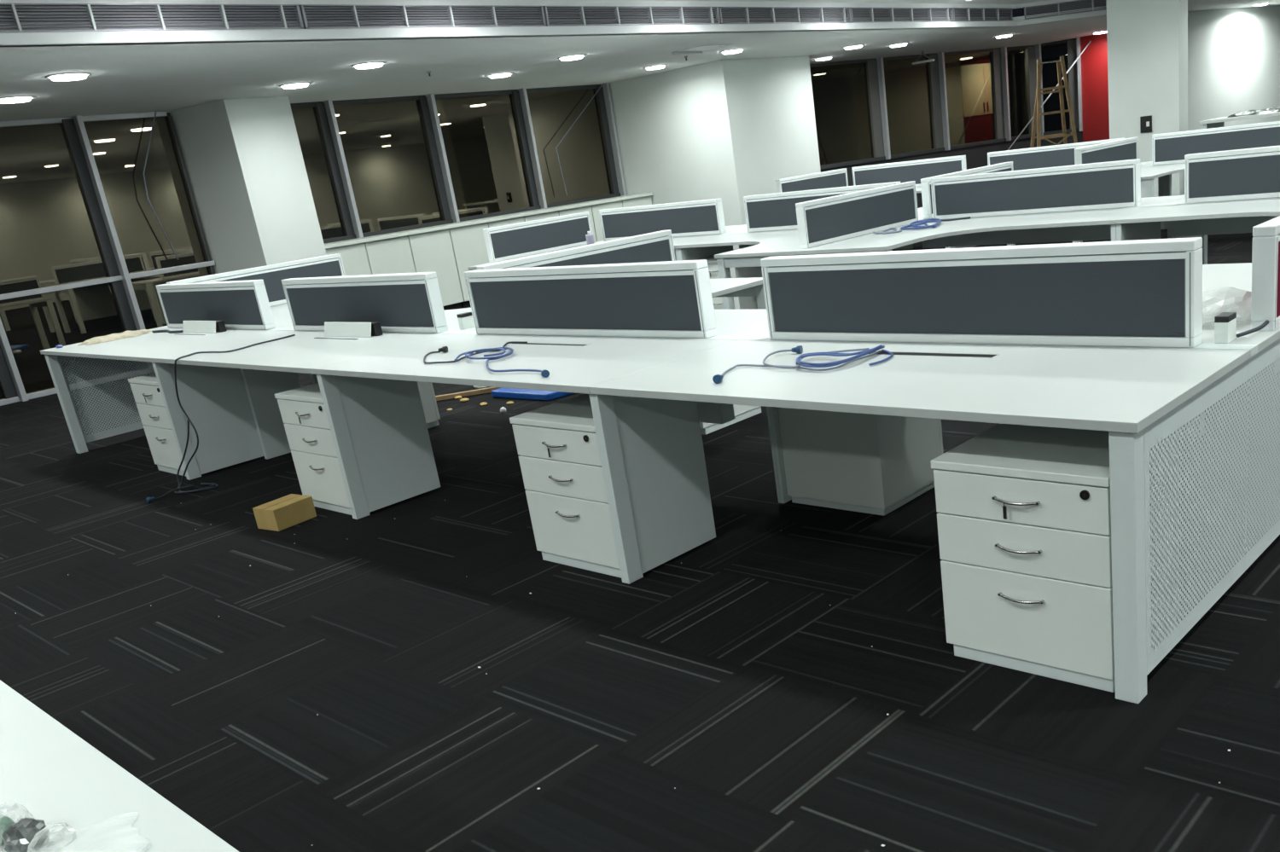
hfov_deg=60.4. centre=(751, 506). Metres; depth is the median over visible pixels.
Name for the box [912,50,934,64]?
bracket
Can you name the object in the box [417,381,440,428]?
drawer pedestal
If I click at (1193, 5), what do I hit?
ceiling
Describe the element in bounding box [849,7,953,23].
grille
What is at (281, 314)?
desk
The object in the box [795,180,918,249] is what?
screen
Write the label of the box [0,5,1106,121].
ceiling
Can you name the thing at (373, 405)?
office desk
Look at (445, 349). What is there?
power cable
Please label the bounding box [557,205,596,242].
base cabinet
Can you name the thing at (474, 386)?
paper scrap
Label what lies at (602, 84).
cord
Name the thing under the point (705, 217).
screen
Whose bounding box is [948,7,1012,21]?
grille
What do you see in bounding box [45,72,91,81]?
recessed light
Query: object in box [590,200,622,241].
base cabinet
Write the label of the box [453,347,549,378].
cable
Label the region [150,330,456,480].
office desk
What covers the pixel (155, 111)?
cord
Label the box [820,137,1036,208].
sill
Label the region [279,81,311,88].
recessed light
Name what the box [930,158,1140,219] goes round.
screen
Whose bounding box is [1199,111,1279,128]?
side table
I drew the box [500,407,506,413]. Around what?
paper scrap
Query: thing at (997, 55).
window
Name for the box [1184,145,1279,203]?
screen
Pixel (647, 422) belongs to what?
office desk
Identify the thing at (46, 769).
office desk
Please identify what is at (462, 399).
paper scrap
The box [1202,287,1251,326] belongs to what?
plastic bag
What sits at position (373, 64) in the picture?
recessed light
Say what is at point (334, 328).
flap
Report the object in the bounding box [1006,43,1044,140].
window
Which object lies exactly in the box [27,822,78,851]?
plastic wrapper
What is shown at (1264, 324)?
cable
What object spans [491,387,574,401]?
pack
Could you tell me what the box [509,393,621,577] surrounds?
drawer pedestal
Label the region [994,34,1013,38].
recessed light
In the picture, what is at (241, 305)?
screen
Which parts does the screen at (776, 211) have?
post, rail, fabric panel, rail, rail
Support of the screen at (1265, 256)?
on the desk at (1218, 276)
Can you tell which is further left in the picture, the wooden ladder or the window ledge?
the window ledge
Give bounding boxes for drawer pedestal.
[128,372,186,477]
[274,383,351,515]
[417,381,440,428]
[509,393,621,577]
[699,256,762,309]
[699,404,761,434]
[777,407,943,516]
[930,424,1178,692]
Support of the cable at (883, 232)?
on the desk at (1095, 224)
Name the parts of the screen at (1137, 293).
post, rail, fabric panel, rail, rail, post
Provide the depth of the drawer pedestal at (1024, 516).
2.91 m
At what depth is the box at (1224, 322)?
3.19 m
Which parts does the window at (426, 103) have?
frame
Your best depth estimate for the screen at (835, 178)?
13.57 m
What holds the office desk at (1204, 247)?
on the floor
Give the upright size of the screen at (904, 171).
0.310 m
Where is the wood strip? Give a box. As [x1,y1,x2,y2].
[435,387,501,401]
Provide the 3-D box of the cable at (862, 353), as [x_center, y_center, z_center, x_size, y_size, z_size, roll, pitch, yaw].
[0.307,-0.493,3.625,0.326,0.028,0.247,-5,18,9]
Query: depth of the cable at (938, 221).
8.12 m
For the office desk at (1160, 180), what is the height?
0.750 m
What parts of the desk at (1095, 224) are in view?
rail, modesty panel, leg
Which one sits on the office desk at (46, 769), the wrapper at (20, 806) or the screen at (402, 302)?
the wrapper at (20, 806)
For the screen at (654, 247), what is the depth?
6.23 m
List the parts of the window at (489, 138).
frame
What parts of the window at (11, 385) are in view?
frame, frame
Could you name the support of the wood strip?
on the floor
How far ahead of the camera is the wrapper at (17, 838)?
1.34 m
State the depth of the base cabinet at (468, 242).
13.73 m
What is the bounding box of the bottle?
[585,231,594,244]
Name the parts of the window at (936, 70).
frame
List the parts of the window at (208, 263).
frame, pane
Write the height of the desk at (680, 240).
0.750 m
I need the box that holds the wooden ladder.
[1029,56,1077,147]
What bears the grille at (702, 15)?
attached to the bulkhead at (37, 38)
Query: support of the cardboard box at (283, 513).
on the floor
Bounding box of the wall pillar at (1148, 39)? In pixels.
[1106,0,1187,197]
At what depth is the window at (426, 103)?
13.86 m
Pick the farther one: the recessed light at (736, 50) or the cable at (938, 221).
the recessed light at (736, 50)
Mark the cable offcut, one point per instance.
(165, 330)
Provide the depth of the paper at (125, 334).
7.68 m
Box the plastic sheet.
[38,812,151,851]
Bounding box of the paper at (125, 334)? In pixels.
[77,329,152,345]
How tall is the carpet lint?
0.002 m
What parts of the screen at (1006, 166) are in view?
post, rail, rail, rail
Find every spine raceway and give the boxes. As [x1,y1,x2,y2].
[160,325,1258,357]
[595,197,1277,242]
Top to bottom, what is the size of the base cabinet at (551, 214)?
0.985 m
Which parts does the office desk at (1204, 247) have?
gable panel, leg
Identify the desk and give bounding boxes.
[0,680,238,851]
[40,327,301,459]
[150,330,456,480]
[270,302,314,383]
[290,308,476,383]
[314,333,737,519]
[467,232,733,271]
[470,277,781,503]
[588,339,1250,703]
[600,224,747,241]
[676,228,913,309]
[741,207,926,232]
[750,262,1279,570]
[795,204,1161,255]
[915,186,948,249]
[926,194,1184,238]
[948,241,1076,248]
[1076,162,1184,243]
[1115,197,1279,365]
[1140,161,1164,229]
[1142,163,1171,229]
[1167,197,1207,264]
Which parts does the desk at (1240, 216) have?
leg, gable panel, modesty panel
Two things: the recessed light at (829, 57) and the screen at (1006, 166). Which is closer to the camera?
the screen at (1006, 166)
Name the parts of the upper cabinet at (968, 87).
door, door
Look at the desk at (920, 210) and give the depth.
9.33 m
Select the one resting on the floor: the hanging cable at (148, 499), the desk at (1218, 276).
the desk at (1218, 276)
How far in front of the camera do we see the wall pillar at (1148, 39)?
13.86 m
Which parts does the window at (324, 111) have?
frame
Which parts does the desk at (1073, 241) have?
gable panel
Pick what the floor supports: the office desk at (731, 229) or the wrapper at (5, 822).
the office desk at (731, 229)
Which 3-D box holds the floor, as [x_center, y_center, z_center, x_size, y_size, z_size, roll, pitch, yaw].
[5.299,-2.910,11.606,20.200,0.120,34.400,9,24,41]
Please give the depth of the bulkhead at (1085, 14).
15.28 m
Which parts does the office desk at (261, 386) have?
leg, perforated panel, spine leg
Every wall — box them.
[1080,32,1109,142]
[1187,5,1279,130]
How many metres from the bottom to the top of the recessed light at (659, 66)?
0.026 m
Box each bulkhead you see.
[0,0,1016,46]
[1013,0,1106,26]
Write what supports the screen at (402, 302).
on the spine raceway at (1253, 348)
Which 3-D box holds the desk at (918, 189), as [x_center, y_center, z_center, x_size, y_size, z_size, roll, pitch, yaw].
[1.487,-3.377,13.157,1.948,0.750,1.565,9,24,41]
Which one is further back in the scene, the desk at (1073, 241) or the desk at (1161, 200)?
the desk at (1073, 241)
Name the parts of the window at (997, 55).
frame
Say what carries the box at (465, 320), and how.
on the desk at (450, 315)
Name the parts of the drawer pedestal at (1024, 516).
handle, handle, handle, drawer, drawer, drawer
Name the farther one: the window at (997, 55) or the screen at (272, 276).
the window at (997, 55)
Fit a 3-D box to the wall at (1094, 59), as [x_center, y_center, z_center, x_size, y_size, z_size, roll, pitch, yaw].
[6.791,-7.195,19.622,1.700,2.600,0.150,9,24,41]
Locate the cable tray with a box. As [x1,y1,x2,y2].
[696,401,734,424]
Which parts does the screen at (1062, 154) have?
fabric panel, rail, rail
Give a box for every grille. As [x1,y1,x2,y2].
[0,2,304,32]
[298,4,546,29]
[542,5,720,26]
[714,6,851,23]
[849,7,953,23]
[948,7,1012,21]
[1022,0,1106,19]
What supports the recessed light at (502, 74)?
in the ceiling at (128, 78)
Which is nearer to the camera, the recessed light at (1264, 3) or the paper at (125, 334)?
the paper at (125, 334)
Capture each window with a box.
[0,115,154,400]
[0,318,28,406]
[81,110,215,279]
[290,99,363,244]
[331,93,459,237]
[434,87,546,221]
[526,82,626,208]
[809,57,890,169]
[883,52,950,158]
[943,46,1011,150]
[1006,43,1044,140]
[1041,37,1082,135]
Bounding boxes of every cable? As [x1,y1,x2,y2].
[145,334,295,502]
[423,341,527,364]
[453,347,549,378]
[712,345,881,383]
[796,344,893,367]
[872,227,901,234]
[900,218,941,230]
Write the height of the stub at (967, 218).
0.014 m
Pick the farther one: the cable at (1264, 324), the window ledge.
the window ledge
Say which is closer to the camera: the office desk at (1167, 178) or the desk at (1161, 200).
the desk at (1161, 200)
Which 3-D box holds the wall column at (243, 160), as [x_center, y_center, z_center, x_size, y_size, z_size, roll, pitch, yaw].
[-5.438,-3.068,12.029,0.980,2.600,0.909,9,24,41]
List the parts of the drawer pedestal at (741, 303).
drawer, drawer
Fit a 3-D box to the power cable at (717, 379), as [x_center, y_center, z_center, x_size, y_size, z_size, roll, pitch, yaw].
[0.123,-0.482,3.672,0.422,0.028,0.503,9,24,41]
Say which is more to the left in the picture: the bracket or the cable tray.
the cable tray
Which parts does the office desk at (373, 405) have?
leg, gable panel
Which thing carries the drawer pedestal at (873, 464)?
on the floor
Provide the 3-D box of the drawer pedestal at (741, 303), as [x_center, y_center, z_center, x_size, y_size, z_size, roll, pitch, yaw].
[-0.156,-1.889,9.554,0.508,0.595,0.487,9,24,41]
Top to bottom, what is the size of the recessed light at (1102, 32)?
0.026 m
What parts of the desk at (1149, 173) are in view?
rail, leg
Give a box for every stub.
[940,216,970,221]
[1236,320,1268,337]
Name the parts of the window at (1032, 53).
frame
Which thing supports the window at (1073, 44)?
in the wall at (1094, 59)
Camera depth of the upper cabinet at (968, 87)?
20.79 m
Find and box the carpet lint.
[150,500,1230,847]
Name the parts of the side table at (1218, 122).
panel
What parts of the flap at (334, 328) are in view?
lid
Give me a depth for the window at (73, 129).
11.09 m
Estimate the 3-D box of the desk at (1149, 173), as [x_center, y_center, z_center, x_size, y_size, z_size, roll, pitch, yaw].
[4.418,-2.931,10.622,1.948,0.750,1.565,9,24,41]
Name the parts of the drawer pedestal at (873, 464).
drawer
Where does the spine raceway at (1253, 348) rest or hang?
attached to the office desk at (647, 422)
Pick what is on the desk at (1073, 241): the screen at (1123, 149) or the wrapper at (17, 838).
the screen at (1123, 149)
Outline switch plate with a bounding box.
[1140,115,1151,133]
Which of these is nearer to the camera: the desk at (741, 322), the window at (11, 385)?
the desk at (741, 322)
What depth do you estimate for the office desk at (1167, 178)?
12.24 m
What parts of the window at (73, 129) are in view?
frame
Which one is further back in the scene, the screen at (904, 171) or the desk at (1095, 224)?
the screen at (904, 171)
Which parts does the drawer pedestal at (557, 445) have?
handle, drawer, handle, drawer, handle, drawer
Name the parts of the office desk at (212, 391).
leg, gable panel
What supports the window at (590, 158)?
in the wall
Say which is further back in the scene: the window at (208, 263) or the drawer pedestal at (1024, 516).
the window at (208, 263)
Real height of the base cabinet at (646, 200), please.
0.985 m
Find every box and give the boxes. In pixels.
[252,494,316,531]
[456,312,474,329]
[1214,312,1236,343]
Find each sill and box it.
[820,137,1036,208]
[1041,131,1082,146]
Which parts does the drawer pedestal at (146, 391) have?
drawer, drawer, drawer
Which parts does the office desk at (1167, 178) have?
leg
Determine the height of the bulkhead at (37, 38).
0.280 m
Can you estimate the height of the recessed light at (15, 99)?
0.026 m
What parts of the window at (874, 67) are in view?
frame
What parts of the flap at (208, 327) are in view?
lid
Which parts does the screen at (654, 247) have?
rail, fabric panel, post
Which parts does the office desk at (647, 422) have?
leg, gable panel, leg, perforated panel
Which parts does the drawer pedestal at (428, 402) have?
drawer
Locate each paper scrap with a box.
[459,398,469,401]
[473,385,487,389]
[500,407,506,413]
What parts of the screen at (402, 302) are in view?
post, rail, rail, fabric panel, rail, post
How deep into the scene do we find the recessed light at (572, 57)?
11.37 m
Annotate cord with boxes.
[142,110,178,260]
[555,83,603,195]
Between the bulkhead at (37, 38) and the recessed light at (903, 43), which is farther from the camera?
the recessed light at (903, 43)
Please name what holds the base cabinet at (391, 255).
on the floor
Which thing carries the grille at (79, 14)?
attached to the bulkhead at (37, 38)
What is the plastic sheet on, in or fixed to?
on the office desk at (46, 769)
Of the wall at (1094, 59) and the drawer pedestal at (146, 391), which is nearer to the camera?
the drawer pedestal at (146, 391)
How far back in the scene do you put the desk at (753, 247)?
8.66 m
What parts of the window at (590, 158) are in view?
frame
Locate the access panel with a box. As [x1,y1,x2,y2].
[671,44,732,55]
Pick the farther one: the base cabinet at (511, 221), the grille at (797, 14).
the base cabinet at (511, 221)
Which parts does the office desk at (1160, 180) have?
leg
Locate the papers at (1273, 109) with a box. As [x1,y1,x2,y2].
[1227,107,1279,117]
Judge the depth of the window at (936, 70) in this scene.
19.02 m
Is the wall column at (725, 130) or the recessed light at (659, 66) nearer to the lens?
the recessed light at (659, 66)
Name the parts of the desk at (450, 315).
gable panel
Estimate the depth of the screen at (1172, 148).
11.13 m
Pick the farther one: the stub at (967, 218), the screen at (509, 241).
the screen at (509, 241)
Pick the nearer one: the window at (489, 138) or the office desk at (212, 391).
the office desk at (212, 391)
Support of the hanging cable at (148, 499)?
hanging from the office desk at (212, 391)
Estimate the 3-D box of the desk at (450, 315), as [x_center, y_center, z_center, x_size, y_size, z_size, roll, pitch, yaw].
[-1.651,-0.918,6.961,1.948,0.750,1.565,9,24,41]
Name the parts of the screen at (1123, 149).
post, rail, rail, fabric panel, post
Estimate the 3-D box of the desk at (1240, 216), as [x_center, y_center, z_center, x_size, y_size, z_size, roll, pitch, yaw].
[3.051,-1.332,6.324,1.948,0.750,1.565,9,24,41]
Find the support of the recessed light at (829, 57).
in the ceiling at (128, 78)
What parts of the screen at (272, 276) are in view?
rail, rail, rail, fabric panel, post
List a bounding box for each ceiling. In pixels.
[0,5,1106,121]
[634,0,1279,11]
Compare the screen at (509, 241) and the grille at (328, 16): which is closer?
the grille at (328, 16)
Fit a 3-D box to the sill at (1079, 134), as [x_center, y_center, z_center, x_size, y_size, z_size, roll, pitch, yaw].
[5.889,-6.585,20.741,0.970,0.980,0.250,9,24,41]
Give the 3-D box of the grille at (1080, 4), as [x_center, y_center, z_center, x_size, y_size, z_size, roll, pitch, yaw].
[4.843,-7.067,15.351,2.114,0.160,0.081,-9,18,-6]
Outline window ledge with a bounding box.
[324,192,653,249]
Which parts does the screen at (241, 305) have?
post, rail, rail, fabric panel, rail, post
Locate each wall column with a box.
[171,96,326,273]
[609,56,820,261]
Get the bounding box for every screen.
[155,279,275,329]
[166,253,345,306]
[281,272,448,332]
[464,259,716,338]
[477,229,675,269]
[482,211,593,262]
[599,198,726,241]
[743,181,900,232]
[760,237,1202,348]
[775,168,848,192]
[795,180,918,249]
[851,155,966,186]
[920,161,1013,218]
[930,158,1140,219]
[987,137,1124,170]
[1074,136,1138,164]
[1152,121,1279,165]
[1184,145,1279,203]
[1250,215,1279,331]
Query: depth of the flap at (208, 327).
7.30 m
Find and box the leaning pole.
[1007,40,1091,150]
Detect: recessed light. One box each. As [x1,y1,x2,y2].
[0,95,34,103]
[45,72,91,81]
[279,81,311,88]
[351,61,385,69]
[486,72,512,78]
[557,54,586,60]
[643,64,667,69]
[720,48,744,54]
[814,56,833,60]
[843,44,864,49]
[888,42,908,47]
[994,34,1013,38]
[1091,30,1106,34]
[1252,2,1269,5]
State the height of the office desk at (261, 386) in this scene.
0.750 m
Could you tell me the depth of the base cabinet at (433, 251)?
13.45 m
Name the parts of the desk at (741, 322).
rail, leg, gable panel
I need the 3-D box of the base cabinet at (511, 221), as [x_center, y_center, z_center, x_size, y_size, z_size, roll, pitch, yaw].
[-3.303,-3.280,14.413,0.520,0.985,0.574,9,24,41]
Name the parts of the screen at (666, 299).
post, rail, rail, fabric panel, rail, post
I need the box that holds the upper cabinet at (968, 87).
[945,63,993,119]
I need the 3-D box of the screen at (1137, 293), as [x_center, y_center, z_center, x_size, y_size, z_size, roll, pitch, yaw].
[0.685,-0.714,3.693,1.629,0.310,0.067,9,24,41]
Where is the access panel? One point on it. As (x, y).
(698, 49)
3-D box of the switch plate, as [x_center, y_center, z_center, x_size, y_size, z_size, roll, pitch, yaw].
[5.083,-4.928,14.047,0.150,0.200,0.019,9,24,41]
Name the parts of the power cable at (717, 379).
cord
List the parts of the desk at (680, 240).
leg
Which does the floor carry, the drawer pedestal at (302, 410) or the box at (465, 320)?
the drawer pedestal at (302, 410)
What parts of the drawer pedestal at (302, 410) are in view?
handle, drawer, handle, drawer, handle, drawer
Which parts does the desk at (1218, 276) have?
gable panel, leg, perforated panel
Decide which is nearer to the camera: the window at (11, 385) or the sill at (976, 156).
the window at (11, 385)
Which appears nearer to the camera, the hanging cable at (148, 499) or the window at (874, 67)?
the hanging cable at (148, 499)
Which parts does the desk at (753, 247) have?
leg, gable panel, leg, rail, modesty panel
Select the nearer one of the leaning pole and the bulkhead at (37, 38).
the bulkhead at (37, 38)
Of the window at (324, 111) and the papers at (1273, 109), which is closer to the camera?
the window at (324, 111)
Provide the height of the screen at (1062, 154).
0.310 m
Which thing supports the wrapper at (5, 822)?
on the office desk at (46, 769)
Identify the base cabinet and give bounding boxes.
[325,243,371,275]
[363,235,415,274]
[407,228,463,310]
[448,222,489,308]
[487,216,524,227]
[523,210,558,221]
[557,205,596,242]
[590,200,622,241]
[621,195,651,207]
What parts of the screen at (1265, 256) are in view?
rail, rail, fabric panel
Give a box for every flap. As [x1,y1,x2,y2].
[174,320,226,335]
[314,321,382,339]
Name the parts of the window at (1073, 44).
frame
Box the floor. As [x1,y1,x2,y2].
[0,229,1279,851]
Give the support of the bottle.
on the desk at (680, 240)
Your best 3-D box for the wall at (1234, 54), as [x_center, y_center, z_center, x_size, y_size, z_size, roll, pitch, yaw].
[11.034,-9.132,23.178,6.996,2.980,0.146,-20,22,-33]
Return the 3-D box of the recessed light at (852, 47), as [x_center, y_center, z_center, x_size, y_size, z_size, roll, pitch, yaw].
[1.404,-6.320,14.995,0.300,0.026,0.300,9,24,41]
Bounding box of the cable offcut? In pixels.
[151,329,182,333]
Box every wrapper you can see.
[0,802,34,851]
[0,814,15,845]
[2,818,49,851]
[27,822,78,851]
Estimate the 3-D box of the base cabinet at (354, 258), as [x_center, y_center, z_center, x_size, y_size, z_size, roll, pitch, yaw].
[-4.820,-2.544,12.790,0.520,0.985,0.574,9,24,41]
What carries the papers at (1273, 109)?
on the side table at (1218, 122)
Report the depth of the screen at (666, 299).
4.84 m

